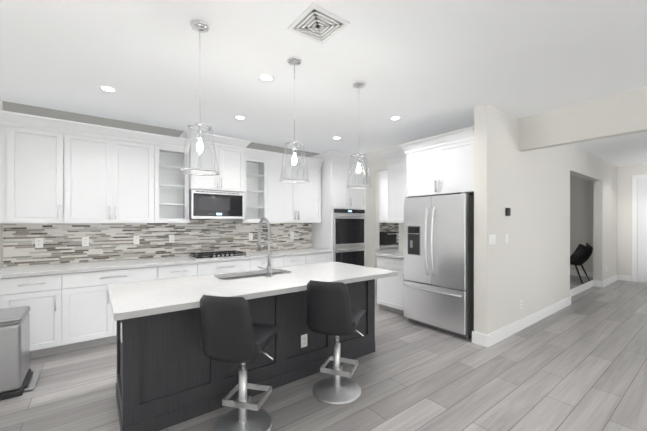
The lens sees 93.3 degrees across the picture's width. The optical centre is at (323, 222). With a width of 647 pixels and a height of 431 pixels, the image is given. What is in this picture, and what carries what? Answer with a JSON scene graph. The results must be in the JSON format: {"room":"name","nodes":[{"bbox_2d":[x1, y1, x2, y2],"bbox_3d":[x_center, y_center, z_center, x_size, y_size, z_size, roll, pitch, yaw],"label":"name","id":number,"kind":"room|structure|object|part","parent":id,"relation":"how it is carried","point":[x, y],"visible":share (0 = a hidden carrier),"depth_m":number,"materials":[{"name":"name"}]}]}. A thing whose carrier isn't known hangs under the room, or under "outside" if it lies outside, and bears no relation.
{"room":"kitchen","nodes":[
{"label":"kitchen","id":0,"kind":"room"},
{"bbox_2d":[0,98,2,268],"bbox_3d":[-0.917,0.039,-0.244,0.130,2.780,9.080,0,0,-37],"label":"wall","id":1,"kind":"structure","parent":0,"point":[1,224],"depth_m":3.37,"materials":[{"name":"paint"}]},
{"bbox_2d":[0,122,63,225],"bbox_3d":[-3.274,-0.511,3.453,0.534,1.040,0.330,0,0,-37],"label":"upper cabinet","id":2,"kind":"object","parent":1,"relation":"attached to","point":[31,157],"depth_m":3.33,"materials":[{"name":"white wood"}]},
{"bbox_2d":[3,219,311,267],"bbox_3d":[-1.901,0.223,4.680,4.202,0.554,0.018,0,0,-37],"label":"backsplash","id":3,"kind":"structure","parent":1,"relation":"attached to","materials":[{"name":"tile"}]},
{"bbox_2d":[64,130,159,225],"bbox_3d":[-2.672,-0.512,3.905,0.971,1.040,0.330,0,0,-37],"label":"upper cabinet","id":4,"kind":"object","parent":0,"relation":"attached to","point":[106,205],"depth_m":3.75,"materials":[{"name":"white wood"}]},
{"bbox_2d":[184,130,243,189],"bbox_3d":[-1.647,-0.862,4.627,0.780,0.785,0.405,0,0,-37],"label":"upper cabinet","id":5,"kind":"object","parent":0,"relation":"attached to","point":[229,154],"depth_m":4.44,"materials":[{"name":"white wood"}]},
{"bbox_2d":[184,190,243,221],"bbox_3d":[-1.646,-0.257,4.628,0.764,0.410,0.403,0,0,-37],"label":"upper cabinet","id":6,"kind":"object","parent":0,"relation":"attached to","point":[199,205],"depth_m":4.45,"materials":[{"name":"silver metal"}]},
{"bbox_2d":[189,189,243,218],"bbox_3d":[-1.645,-0.257,4.628,0.764,0.410,0.403,0,0,-37],"label":"microwave","id":7,"kind":"object","parent":6,"relation":"in","point":[203,203],"depth_m":4.44,"materials":[{"name":"silver metal"}]},
{"bbox_2d":[256,158,319,221],"bbox_3d":[-0.602,-0.516,5.460,1.151,1.040,0.330,0,0,-37],"label":"upper cabinet","id":8,"kind":"object","parent":0,"relation":"attached to","point":[276,201],"depth_m":5.25,"materials":[{"name":"white wood"}]},
{"bbox_2d":[0,275,646,430],"bbox_3d":[3.532,1.470,3.178,11.350,0.100,9.200,0,0,-37],"label":"floor","id":9,"kind":"structure","parent":0,"point":[579,363],"depth_m":2.68,"materials":[{"name":"grey wood"}]},
{"bbox_2d":[0,306,39,400],"bbox_3d":[-2.712,1.099,2.613,0.390,0.645,0.460,0,0,-37],"label":"trash can","id":10,"kind":"object","parent":9,"relation":"on","point":[18,377],"visible":1,"depth_m":2.50,"materials":[{"name":"silver metal"}]},
{"bbox_2d":[0,274,63,358],"bbox_3d":[-3.190,0.982,3.345,0.534,0.875,0.610,0,0,-37],"label":"base cabinet","id":11,"kind":"object","parent":9,"relation":"on","point":[44,294],"depth_m":3.17,"materials":[{"name":"white wood"}]},
{"bbox_2d":[64,266,159,352],"bbox_3d":[-2.612,0.981,3.778,0.910,0.875,0.610,0,0,-37],"label":"base cabinet","id":12,"kind":"object","parent":9,"relation":"on","point":[89,321],"depth_m":3.43,"materials":[{"name":"white wood"}]},
{"bbox_2d":[0,250,331,277],"bbox_3d":[-1.715,0.521,4.435,4.202,0.039,0.634,0,0,-37],"label":"countertop","id":13,"kind":"structure","parent":12,"relation":"on","point":[125,263],"depth_m":3.85,"materials":[{"name":"white stone"}]},
{"bbox_2d":[188,250,248,259],"bbox_3d":[-1.564,0.475,4.546,0.750,0.052,0.500,0,0,-37],"label":"cooktop","id":14,"kind":"object","parent":13,"relation":"in","point":[218,254],"depth_m":4.44,"materials":[{"name":"metal"}]},
{"bbox_2d":[160,262,199,278],"bbox_3d":[-2.061,0.980,4.193,0.470,0.875,0.610,0,0,-37],"label":"base cabinet","id":15,"kind":"object","parent":9,"relation":"on","point":[166,272],"depth_m":3.96,"materials":[{"name":"white wood"}]},
{"bbox_2d":[200,258,251,274],"bbox_3d":[-1.573,0.979,4.559,0.750,0.875,0.610,0,0,-37],"label":"base cabinet","id":16,"kind":"object","parent":9,"relation":"on","point":[245,264],"depth_m":4.31,"materials":[{"name":"white wood"}]},
{"bbox_2d":[200,295,280,430],"bbox_3d":[-0.556,0.938,2.096,0.450,0.970,0.517,0,0,13],"label":"bar stool","id":17,"kind":"object","parent":9,"relation":"on","point":[231,332],"visible":1,"depth_m":1.93,"materials":[{"name":"leather"}]},
{"bbox_3d":[-0.573,0.665,2.099,0.414,0.425,0.517,0,0,13],"label":"seat","id":18,"kind":"part","parent":17,"relation":"part of","materials":[{"name":"black leather"}]},
{"bbox_3d":[-0.546,1.135,2.134,0.448,0.575,0.410,0,0,13],"label":"frame","id":19,"kind":"part","parent":17,"relation":"part of","materials":[{"name":"metal"}]},
{"bbox_2d":[116,281,374,430],"bbox_3d":[-0.570,0.983,2.932,2.331,0.875,0.695,0,0,-37],"label":"kitchen island","id":20,"kind":"object","parent":9,"relation":"on","point":[169,373],"depth_m":2.27,"materials":[{"name":"wood"}]},
{"bbox_2d":[108,262,395,320],"bbox_3d":[-0.505,0.525,2.819,2.401,0.040,1.000,0,0,-37],"label":"island countertop","id":21,"kind":"structure","parent":20,"relation":"on","point":[128,300],"depth_m":2.46,"materials":[{"name":"white stone"}]},
{"bbox_2d":[257,217,272,276],"bbox_3d":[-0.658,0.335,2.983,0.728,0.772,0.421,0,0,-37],"label":"faucet","id":22,"kind":"object","parent":21,"relation":"in","point":[265,272],"depth_m":2.88,"materials":[{"name":"grey metal"}]},
{"bbox_2d":[252,258,283,269],"bbox_3d":[-1.049,0.978,4.953,0.560,0.875,0.610,0,0,-37],"label":"base cabinet","id":23,"kind":"object","parent":9,"relation":"on","point":[262,262],"depth_m":4.69,"materials":[{"name":"white wood"}]},
{"bbox_2d":[284,254,307,266],"bbox_3d":[-0.654,0.977,5.250,0.430,0.875,0.610,0,0,-37],"label":"base cabinet","id":24,"kind":"object","parent":9,"relation":"on","point":[297,259],"depth_m":5.02,"materials":[{"name":"white wood"}]},
{"bbox_2d":[308,254,331,263],"bbox_3d":[-0.262,0.976,5.544,0.550,0.875,0.610,0,0,-37],"label":"base cabinet","id":25,"kind":"object","parent":9,"relation":"on","point":[312,258],"depth_m":5.29,"materials":[{"name":"white wood"}]},
{"bbox_2d":[305,280,365,404],"bbox_3d":[0.116,0.936,2.548,0.450,0.970,0.517,0,0,21],"label":"bar stool","id":26,"kind":"object","parent":9,"relation":"on","point":[330,311],"visible":1,"depth_m":2.40,"materials":[{"name":"leather"}]},
{"bbox_3d":[0.100,0.664,2.554,0.414,0.425,0.517,0,0,21],"label":"seat","id":27,"kind":"part","parent":26,"relation":"part of","materials":[{"name":"black leather"}]},
{"bbox_3d":[0.131,1.134,2.584,0.448,0.575,0.410,0,0,21],"label":"frame","id":28,"kind":"part","parent":26,"relation":"part of","materials":[{"name":"metal"}]},
{"bbox_2d":[312,151,367,265],"bbox_3d":[0.311,0.077,5.956,0.864,2.670,0.636,0,0,-37],"label":"tall cabinet","id":29,"kind":"object","parent":9,"relation":"on","point":[341,228],"depth_m":5.65,"materials":[{"name":"white wood"}]},
{"bbox_2d":[377,258,408,319],"bbox_3d":[1.284,0.978,4.898,0.590,0.875,0.607,0,0,-37],"label":"base cabinet","id":30,"kind":"object","parent":9,"relation":"on","point":[390,290],"depth_m":4.73,"materials":[{"name":"white wood"}]},
{"bbox_2d":[375,251,403,257],"bbox_3d":[1.266,0.520,4.899,0.614,0.039,0.632,0,0,-37],"label":"countertop","id":31,"kind":"structure","parent":30,"relation":"on","point":[397,254],"depth_m":4.80,"materials":[{"name":"white stone"}]},
{"bbox_2d":[379,231,398,244],"bbox_3d":[1.437,0.350,6.903,0.460,0.290,0.397,0,0,-37],"label":"toaster","id":32,"kind":"object","parent":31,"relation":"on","point":[385,237],"depth_m":6.75,"materials":[{"name":"black plastic"}]},
{"bbox_2d":[404,192,473,338],"bbox_3d":[1.661,0.526,4.177,0.811,1.782,0.904,0,0,-37],"label":"refrigerator","id":33,"kind":"object","parent":9,"relation":"on","point":[438,262],"visible":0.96,"depth_m":3.88,"materials":[{"name":"silver metal"}]},
{"bbox_2d":[570,243,592,283],"bbox_3d":[5.994,0.946,7.348,0.896,0.934,0.739,0,0,-37],"label":"accent chair","id":34,"kind":"object","parent":9,"relation":"on","point":[580,255],"visible":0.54,"depth_m":7.03,"materials":[{"name":"black"}]},
{"bbox_2d":[0,0,646,166],"bbox_3d":[3.568,-1.420,3.122,11.350,0.120,9.320,0,0,-37],"label":"ceiling","id":35,"kind":"structure","parent":0,"point":[424,68],"depth_m":2.63,"materials":[{"name":"white paint"}]},
{"bbox_2d":[99,86,116,92],"bbox_3d":[-2.194,-1.356,3.108,0.150,0.006,0.150,0,0,-37],"label":"recessed light","id":36,"kind":"object","parent":35,"relation":"in","point":[108,89],"visible":0.98,"depth_m":3.11,"materials":[{"name":"white"}]},
{"bbox_2d":[179,20,219,175],"bbox_3d":[-0.851,-0.850,2.105,0.256,1.014,0.256,0,0,-37],"label":"pendant light","id":37,"kind":"object","parent":35,"relation":"hanging from","point":[199,26],"visible":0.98,"depth_m":2.09,"materials":[{"name":"clear glass"}]},
{"bbox_3d":[-0.851,-0.502,2.106,0.250,0.320,0.250,0,0,-37],"label":"lamp shade","id":38,"kind":"part","parent":37,"relation":"part of","materials":[{"name":"clear glass"}]},
{"bbox_3d":[-0.851,-0.530,2.106,0.044,0.095,0.044,0,0,-37],"label":"bulb","id":39,"kind":"part","parent":37,"relation":"part of","materials":[{"name":"white glass"}]},
{"bbox_2d":[234,115,245,119],"bbox_3d":[-1.081,-1.358,3.957,0.150,0.006,0.150,0,0,-37],"label":"recessed light","id":40,"kind":"object","parent":35,"relation":"in","point":[238,117],"visible":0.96,"depth_m":3.95,"materials":[{"name":"white"}]},
{"bbox_2d":[258,74,273,81],"bbox_3d":[-0.536,-1.355,2.866,0.150,0.006,0.150,0,0,-37],"label":"recessed light","id":41,"kind":"object","parent":35,"relation":"in","point":[266,77],"visible":1,"depth_m":2.86,"materials":[{"name":"white"}]},
{"bbox_2d":[279,57,309,182],"bbox_3d":[-0.244,-0.851,2.561,0.256,1.014,0.256,0,0,-37],"label":"pendant light","id":42,"kind":"object","parent":35,"relation":"hanging from","point":[294,61],"visible":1,"depth_m":2.55,"materials":[{"name":"clear glass"}]},
{"bbox_3d":[-0.244,-0.504,2.562,0.250,0.320,0.250,0,0,-37],"label":"lamp shade","id":43,"kind":"part","parent":42,"relation":"part of","materials":[{"name":"clear glass"}]},
{"bbox_3d":[-0.244,-0.531,2.562,0.044,0.095,0.044,0,0,-37],"label":"bulb","id":44,"kind":"part","parent":42,"relation":"part of","materials":[{"name":"white glass"}]},
{"bbox_2d":[287,3,349,44],"bbox_3d":[-0.037,-1.351,2.102,0.310,0.012,0.310,0,0,-37],"label":"ceiling vent","id":45,"kind":"object","parent":35,"relation":"in","point":[317,23],"visible":1,"depth_m":2.08,"materials":[{"name":"white metal"}]},
{"bbox_2d":[346,81,371,188],"bbox_3d":[0.348,-0.852,3.006,0.256,1.014,0.256,0,0,-37],"label":"pendant light","id":46,"kind":"object","parent":35,"relation":"hanging from","point":[358,85],"visible":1,"depth_m":2.99,"materials":[{"name":"clear glass"}]},
{"bbox_3d":[0.348,-0.505,3.007,0.250,0.320,0.250,0,0,-37],"label":"lamp shade","id":47,"kind":"part","parent":46,"relation":"part of","materials":[{"name":"clear glass"}]},
{"bbox_3d":[0.348,-0.532,3.007,0.044,0.095,0.044,0,0,-37],"label":"bulb","id":48,"kind":"part","parent":46,"relation":"part of","materials":[{"name":"white glass"}]},
{"bbox_2d":[390,116,400,120],"bbox_3d":[0.937,-1.358,3.985,0.150,0.006,0.150,0,0,-37],"label":"recessed light","id":49,"kind":"object","parent":35,"relation":"in","point":[393,118],"visible":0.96,"depth_m":3.99,"materials":[{"name":"white"}]},
{"bbox_2d":[379,170,398,252],"bbox_3d":[1.448,0.125,6.804,1.710,2.570,0.646,0,0,-37],"label":"wall","id":50,"kind":"structure","parent":0,"point":[388,237],"depth_m":6.72,"materials":[{"name":"white paint"}]},
{"bbox_2d":[361,126,473,296],"bbox_3d":[1.442,0.024,5.281,0.120,2.780,3.080,0,0,-37],"label":"wall","id":51,"kind":"structure","parent":0,"point":[377,162],"depth_m":5.83,"materials":[{"name":"paint"}]},
{"bbox_2d":[387,150,406,221],"bbox_3d":[1.388,-0.575,4.972,0.330,1.160,0.607,0,0,-37],"label":"upper cabinet","id":52,"kind":"object","parent":51,"relation":"attached to","point":[397,160],"depth_m":4.96,"materials":[{"name":"white wood"}]},
{"bbox_2d":[407,126,473,196],"bbox_3d":[1.767,-0.753,4.226,0.620,0.760,0.994,0,0,-37],"label":"upper cabinet","id":53,"kind":"object","parent":51,"relation":"attached to","point":[440,164],"depth_m":3.99,"materials":[{"name":"white wood"}]},
{"bbox_2d":[474,103,616,334],"bbox_3d":[4.495,0.024,5.555,6.690,2.780,0.150,0,0,-37],"label":"wall","id":54,"kind":"structure","parent":0,"point":[528,264],"depth_m":4.12,"materials":[{"name":"paint"}]},
{"bbox_2d":[489,234,495,244],"bbox_3d":[1.965,0.198,3.554,0.165,0.116,0.008,0,0,-37],"label":"switch plate","id":55,"kind":"object","parent":54,"relation":"attached to","point":[492,239],"depth_m":3.55,"materials":[{"name":"white plastic"}]},
{"bbox_2d":[505,208,510,215],"bbox_3d":[2.289,-0.132,3.788,0.100,0.100,0.024,0,0,-37],"label":"thermostat","id":56,"kind":"object","parent":54,"relation":"attached to","point":[507,211],"visible":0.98,"depth_m":3.77,"materials":[{"name":"black plastic"}]},
{"bbox_2d":[485,296,571,347],"bbox_3d":[3.074,1.349,4.386,3.042,0.135,0.016,0,0,-37],"label":"baseboard","id":57,"kind":"structure","parent":54,"relation":"attached to","point":[490,339],"depth_m":4.07,"materials":[{"name":"white wood"}]},
{"bbox_2d":[570,280,600,295],"bbox_3d":[5.408,1.344,6.348,4.280,0.135,0.016,0,0,-37],"label":"baseboard","id":58,"kind":"structure","parent":54,"relation":"attached to","point":[578,289],"depth_m":6.31,"materials":[{"name":"white wood"}]},
{"bbox_2d":[601,274,618,287],"bbox_3d":[6.633,1.342,7.061,1.466,0.135,0.016,0,0,-37],"label":"baseboard","id":59,"kind":"structure","parent":54,"relation":"attached to","point":[610,280],"depth_m":6.97,"materials":[{"name":"white wood"}]},
{"bbox_2d":[519,87,646,151],"bbox_3d":[4.358,-1.147,1.696,0.120,0.420,5.850,0,0,-37],"label":"ceiling beam","id":60,"kind":"structure","parent":0,"point":[625,113],"depth_m":3.45,"materials":[{"name":"paint"}]},
{"bbox_2d":[570,164,646,282],"bbox_3d":[8.053,0.021,6.496,0.130,2.780,9.080,0,0,-37],"label":"wall","id":61,"kind":"structure","parent":0,"point":[581,210],"depth_m":7.50,"materials":[{"name":"paint"}]},
{"bbox_2d":[570,270,592,276],"bbox_3d":[6.183,1.337,8.866,0.016,0.135,3.050,0,0,-37],"label":"baseboard","id":62,"kind":"structure","parent":61,"relation":"attached to","point":[572,272],"depth_m":8.04,"materials":[{"name":"white"}]},
{"bbox_2d":[632,174,646,282],"bbox_3d":[7.668,0.145,6.845,0.060,2.530,1.080,0,0,-37],"label":"hall door","id":63,"kind":"structure","parent":61,"relation":"in","point":[639,195],"depth_m":7.19,"materials":[{"name":"white wood"}]},
{"bbox_3d":[0.805,0.020,6.803,11.350,2.780,0.120,0,0,-37],"label":"wall","id":64,"kind":"structure","parent":0,"visible":0},
{"bbox_2d":[3,101,318,156],"bbox_3d":[-1.561,-1.125,4.947,5.080,0.480,0.002,0,0,-37],"label":"wall band","id":65,"kind":"object","parent":64,"relation":"attached to","point":[41,111],"visible":0.14,"depth_m":3.99,"materials":[{"name":"grey paint"}]}
]}

